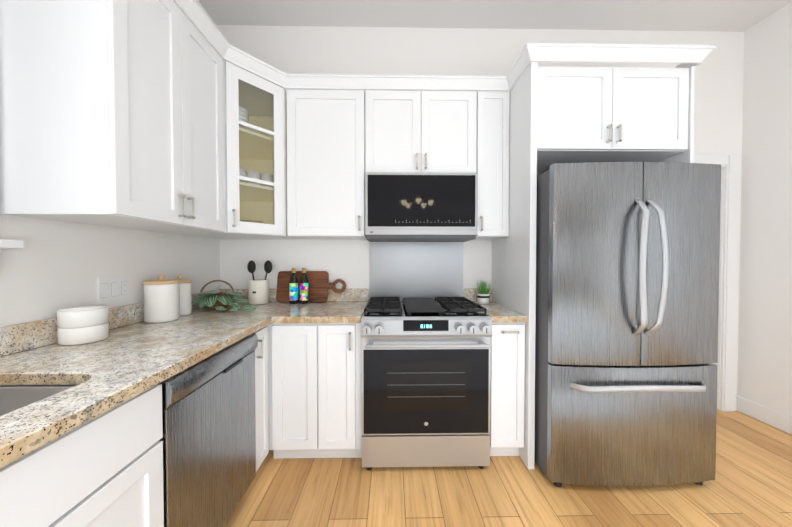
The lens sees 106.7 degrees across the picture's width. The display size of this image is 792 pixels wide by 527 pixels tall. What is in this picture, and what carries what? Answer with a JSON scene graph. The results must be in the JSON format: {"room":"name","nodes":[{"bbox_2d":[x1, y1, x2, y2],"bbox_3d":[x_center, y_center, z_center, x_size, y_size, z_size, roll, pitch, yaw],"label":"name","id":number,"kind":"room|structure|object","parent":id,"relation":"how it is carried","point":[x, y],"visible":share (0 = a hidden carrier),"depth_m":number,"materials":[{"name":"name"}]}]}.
{"room":"kitchen","nodes":[
{"label":"kitchen","id":0,"kind":"room"},
{"bbox_2d":[0,0,219,326],"bbox_3d":[-1.417,-0.283,-0.838,0.120,3.100,6.620,0,1,-1],"label":"wall","id":1,"kind":"structure","parent":0,"point":[50,269],"depth_m":1.30,"materials":[{"name":"white paint"}]},
{"bbox_2d":[0,239,23,272],"bbox_3d":[-1.403,-0.627,0.419,0.190,1.335,1.234,0,1,-1],"label":"window","id":2,"kind":"structure","parent":1,"relation":"in","point":[10,244],"depth_m":1.01,"materials":[{"name":"white"}]},
{"bbox_2d":[0,0,224,231],"bbox_3d":[-1.175,-0.676,1.361,0.433,0.990,0.682,0,1,-1],"label":"upper cabinet","id":3,"kind":"object","parent":1,"relation":"attached to","point":[111,113],"visible":1,"depth_m":1.03,"materials":[{"name":"white wood"}]},
{"bbox_2d":[97,276,128,304],"bbox_3d":[-1.389,0.123,1.456,0.011,0.127,0.160,0,1,-1],"label":"switch plate","id":4,"kind":"object","parent":1,"relation":"attached to","point":[112,289],"visible":1,"depth_m":1.44,"materials":[{"name":"white plastic"}]},
{"bbox_2d":[217,25,743,395],"bbox_3d":[0.769,-0.340,2.448,4.360,3.100,0.120,0,1,-1],"label":"wall","id":5,"kind":"structure","parent":0,"point":[718,102],"depth_m":2.37,"materials":[{"name":"white paint"}]},
{"bbox_2d":[159,62,300,239],"bbox_3d":[-1.078,-0.687,2.028,0.648,0.990,0.643,0,1,-1],"label":"upper cabinet","id":6,"kind":"object","parent":5,"relation":"attached to","point":[258,144],"visible":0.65,"depth_m":1.94,"materials":[{"name":"white wood"}]},
{"bbox_2d":[239,106,248,128],"bbox_3d":[-1.010,-0.906,1.862,0.143,0.134,0.143,0,1,-7],"label":"plate","id":7,"kind":"object","parent":6,"relation":"in","point":[245,115],"depth_m":1.84,"materials":[{"name":"white ceramic"}]},
{"bbox_2d":[240,220,262,222],"bbox_3d":[-0.960,-0.245,1.935,0.159,0.070,0.159,1,1,44],"label":"plate","id":8,"kind":"object","parent":6,"relation":"in","point":[253,221],"depth_m":1.87,"materials":[{"name":"white ceramic"}]},
{"bbox_2d":[239,165,272,187],"bbox_3d":[-0.957,-0.568,1.925,0.129,0.115,0.308,1,1,38],"label":"bowls","id":9,"kind":"object","parent":6,"relation":"in","point":[257,175],"depth_m":1.91,"materials":[{"name":"white ceramic"}]},
{"bbox_2d":[287,90,366,239],"bbox_3d":[-0.480,-0.690,2.166,0.529,0.990,0.388,0,1,-1],"label":"upper cabinet","id":10,"kind":"object","parent":5,"relation":"attached to","point":[325,164],"visible":0.94,"depth_m":2.01,"materials":[{"name":"white wood"}]},
{"bbox_2d":[370,243,462,299],"bbox_3d":[0.165,0.062,2.381,0.756,0.468,0.005,0,1,-1],"label":"backsplash","id":11,"kind":"structure","parent":5,"relation":"attached to","point":[417,270],"depth_m":2.38,"materials":[{"name":"white metal"}]},
{"bbox_2d":[365,90,476,172],"bbox_3d":[0.169,-0.902,2.172,0.764,0.565,0.388,0,1,-1],"label":"upper cabinet","id":12,"kind":"object","parent":5,"relation":"attached to","point":[422,131],"visible":0.9,"depth_m":2.02,"materials":[{"name":"white wood"}]},
{"bbox_2d":[365,172,477,241],"bbox_3d":[0.169,-0.396,2.175,0.756,0.443,0.398,0,1,-1],"label":"over-the-range microwave","id":13,"kind":"object","parent":12,"relation":"attached to","point":[417,207],"visible":1,"depth_m":1.98,"materials":[{"name":"grey"}]},
{"bbox_2d":[174,0,715,90],"bbox_3d":[0.215,-1.213,1.673,3.223,0.072,1.378,0,1,-1],"label":"crown molding","id":14,"kind":"structure","parent":5,"relation":"attached to","point":[687,56],"depth_m":1.72,"materials":[{"name":"white wood"}]},
{"bbox_2d":[474,92,509,239],"bbox_3d":[0.665,-0.690,2.184,0.225,0.990,0.388,0,1,-1],"label":"upper cabinet","id":15,"kind":"object","parent":5,"relation":"attached to","point":[492,139],"visible":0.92,"depth_m":2.03,"materials":[{"name":"white wood"}]},
{"bbox_2d":[693,153,739,411],"bbox_3d":[2.239,0.155,2.467,1.100,2.110,0.148,0,1,-1],"label":"door frame","id":16,"kind":"structure","parent":5,"relation":"attached to","point":[728,260],"depth_m":2.41,"materials":[{"name":"white wood"}]},
{"bbox_2d":[199,0,791,31],"bbox_3d":[0.743,-1.862,-0.890,4.580,0.060,6.800,0,1,-1],"label":"ceiling","id":17,"kind":"structure","parent":0,"point":[701,15],"depth_m":2.22,"materials":[{"name":"white paint"}]},
{"bbox_2d":[224,409,791,526],"bbox_3d":[0.731,1.280,-0.100,4.580,0.050,8.270,0,1,-1],"label":"floor","id":18,"kind":"structure","parent":0,"point":[750,485],"depth_m":1.56,"materials":[{"name":"brown wood"}]},
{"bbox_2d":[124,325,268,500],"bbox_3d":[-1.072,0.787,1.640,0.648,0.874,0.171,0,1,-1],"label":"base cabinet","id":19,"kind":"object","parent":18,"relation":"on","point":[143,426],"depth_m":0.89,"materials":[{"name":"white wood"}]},
{"bbox_2d":[0,289,276,467],"bbox_3d":[-1.038,0.291,0.917,0.690,0.140,2.897,0,1,-1],"label":"countertop","id":20,"kind":"structure","parent":19,"relation":"on","point":[133,354],"depth_m":1.01,"materials":[{"name":"stone"}]},
{"bbox_2d":[0,385,76,415],"bbox_3d":[-1.054,0.470,0.476,0.440,0.200,0.848,0,1,-1],"label":"sink basin","id":21,"kind":"object","parent":20,"relation":"in","point":[14,397],"visible":0.04,"depth_m":0.88,"materials":[{"name":"silver metal"}]},
{"bbox_2d":[57,305,108,345],"bbox_3d":[-1.289,0.246,1.218,0.146,0.142,0.146,0,1,-1],"label":"stacked bowls","id":22,"kind":"object","parent":20,"relation":"on","point":[80,325],"visible":1,"depth_m":1.17,"materials":[{"name":"white ceramic"}]},
{"bbox_2d":[142,275,179,322],"bbox_3d":[-1.292,0.183,1.628,0.164,0.254,0.164,0,1,-1],"label":"canister","id":23,"kind":"object","parent":20,"relation":"on","point":[161,300],"visible":1,"depth_m":1.57,"materials":[{"name":"white ceramic"}]},
{"bbox_2d":[177,275,191,315],"bbox_3d":[-1.312,0.185,1.791,0.124,0.244,0.124,0,1,-1],"label":"canister","id":24,"kind":"object","parent":20,"relation":"on","point":[185,297],"visible":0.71,"depth_m":1.77,"materials":[{"name":"white ceramic"}]},
{"bbox_2d":[192,280,255,310],"bbox_3d":[-1.117,0.206,1.980,0.438,0.196,0.319,0,1,-1],"label":"basket","id":25,"kind":"object","parent":20,"relation":"on","point":[217,300],"visible":1,"depth_m":1.94,"materials":[{"name":"green plant"}]},
{"bbox_2d":[247,260,271,304],"bbox_3d":[-1.042,0.134,2.248,0.192,0.329,0.146,0,1,-1],"label":"utensil crock","id":26,"kind":"object","parent":20,"relation":"on","point":[258,291],"visible":1,"depth_m":2.20,"materials":[{"name":"beige ceramic"}]},
{"bbox_2d":[159,333,257,526],"bbox_3d":[-1.040,0.797,1.245,0.643,0.867,0.612,0,1,-1],"label":"dishwasher","id":27,"kind":"object","parent":18,"relation":"on","point":[208,438],"visible":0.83,"depth_m":1.16,"materials":[{"name":"grey metal"}]},
{"bbox_2d":[268,323,319,458],"bbox_3d":[-0.622,0.779,2.068,0.300,0.874,0.628,0,1,-1],"label":"base cabinet","id":28,"kind":"object","parent":18,"relation":"on","point":[314,392],"depth_m":1.76,"materials":[{"name":"white wood"}]},
{"bbox_2d":[276,289,368,322],"bbox_3d":[-0.462,0.271,2.052,0.500,0.140,0.647,0,1,-1],"label":"countertop","id":29,"kind":"structure","parent":28,"relation":"on","point":[348,306],"depth_m":1.99,"materials":[{"name":"stone"}]},
{"bbox_2d":[289,268,297,303],"bbox_3d":[-0.775,0.164,2.236,0.063,0.272,0.063,0,1,-1],"label":"oil bottle","id":30,"kind":"object","parent":29,"relation":"on","point":[293,289],"visible":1,"depth_m":2.21,"materials":[{"name":"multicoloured glass"}]},
{"bbox_2d":[300,268,308,303],"bbox_3d":[-0.697,0.164,2.238,0.063,0.272,0.063,0,1,-1],"label":"oil bottle","id":31,"kind":"object","parent":29,"relation":"on","point":[304,296],"visible":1,"depth_m":2.21,"materials":[{"name":"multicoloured glass"}]},
{"bbox_2d":[276,271,345,301],"bbox_3d":[-0.663,0.175,2.319,0.541,0.242,0.065,0,1,-1],"label":"cutting board","id":32,"kind":"object","parent":29,"relation":"on","point":[319,285],"visible":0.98,"depth_m":2.31,"materials":[{"name":"brown wood"}]},
{"bbox_2d":[320,323,361,457],"bbox_3d":[-0.342,0.779,2.073,0.261,0.874,0.628,0,1,-1],"label":"base cabinet","id":33,"kind":"object","parent":18,"relation":"on","point":[340,343],"depth_m":1.77,"materials":[{"name":"white wood"}]},
{"bbox_2d":[361,297,491,469],"bbox_3d":[0.172,0.739,2.007,0.754,0.958,0.719,0,1,-1],"label":"range","id":34,"kind":"object","parent":18,"relation":"on","point":[425,373],"visible":1,"depth_m":1.72,"materials":[{"name":"grey"}]},
{"bbox_2d":[489,323,524,455],"bbox_3d":[0.666,0.779,2.090,0.227,0.874,0.628,0,1,-1],"label":"base cabinet","id":35,"kind":"object","parent":18,"relation":"on","point":[507,379],"depth_m":1.78,"materials":[{"name":"white wood"}]},
{"bbox_2d":[464,288,527,322],"bbox_3d":[0.666,0.271,2.070,0.227,0.140,0.647,0,1,-1],"label":"countertop","id":36,"kind":"structure","parent":35,"relation":"on","point":[498,313],"depth_m":1.91,"materials":[{"name":"stone"}]},
{"bbox_2d":[476,280,491,303],"bbox_3d":[0.674,0.208,2.254,0.125,0.181,0.122,0,1,-1],"label":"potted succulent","id":37,"kind":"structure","parent":36,"relation":"on","point":[483,297],"depth_m":2.23,"materials":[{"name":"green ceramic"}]},
{"bbox_2d":[491,62,694,468],"bbox_3d":[1.276,0.017,2.071,0.990,2.399,0.658,0,1,-1],"label":"enclosure","id":38,"kind":"object","parent":18,"relation":"on","point":[562,114],"visible":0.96,"depth_m":1.77,"materials":[{"name":"white wood"}]},
{"bbox_2d":[534,162,720,486],"bbox_3d":[1.288,0.337,1.923,0.910,1.764,0.890,0,1,-1],"label":"fridge","id":39,"kind":"object","parent":18,"relation":"on","point":[627,298],"visible":0.96,"depth_m":1.57,"materials":[{"name":"grey metal"}]},
{"bbox_2d":[737,1,791,416],"bbox_3d":[2.943,-0.283,-0.827,0.120,3.100,6.500,0,1,-1],"label":"wall","id":40,"kind":"structure","parent":0,"point":[764,375],"depth_m":2.25,"materials":[{"name":"white paint"}]},
{"bbox_2d":[735,395,791,434],"bbox_3d":[2.863,1.204,-0.802,0.038,0.124,6.499,0,1,-1],"label":"baseboard","id":41,"kind":"structure","parent":40,"relation":"attached to","point":[772,417],"depth_m":2.23,"materials":[{"name":"white wood"}]}
]}

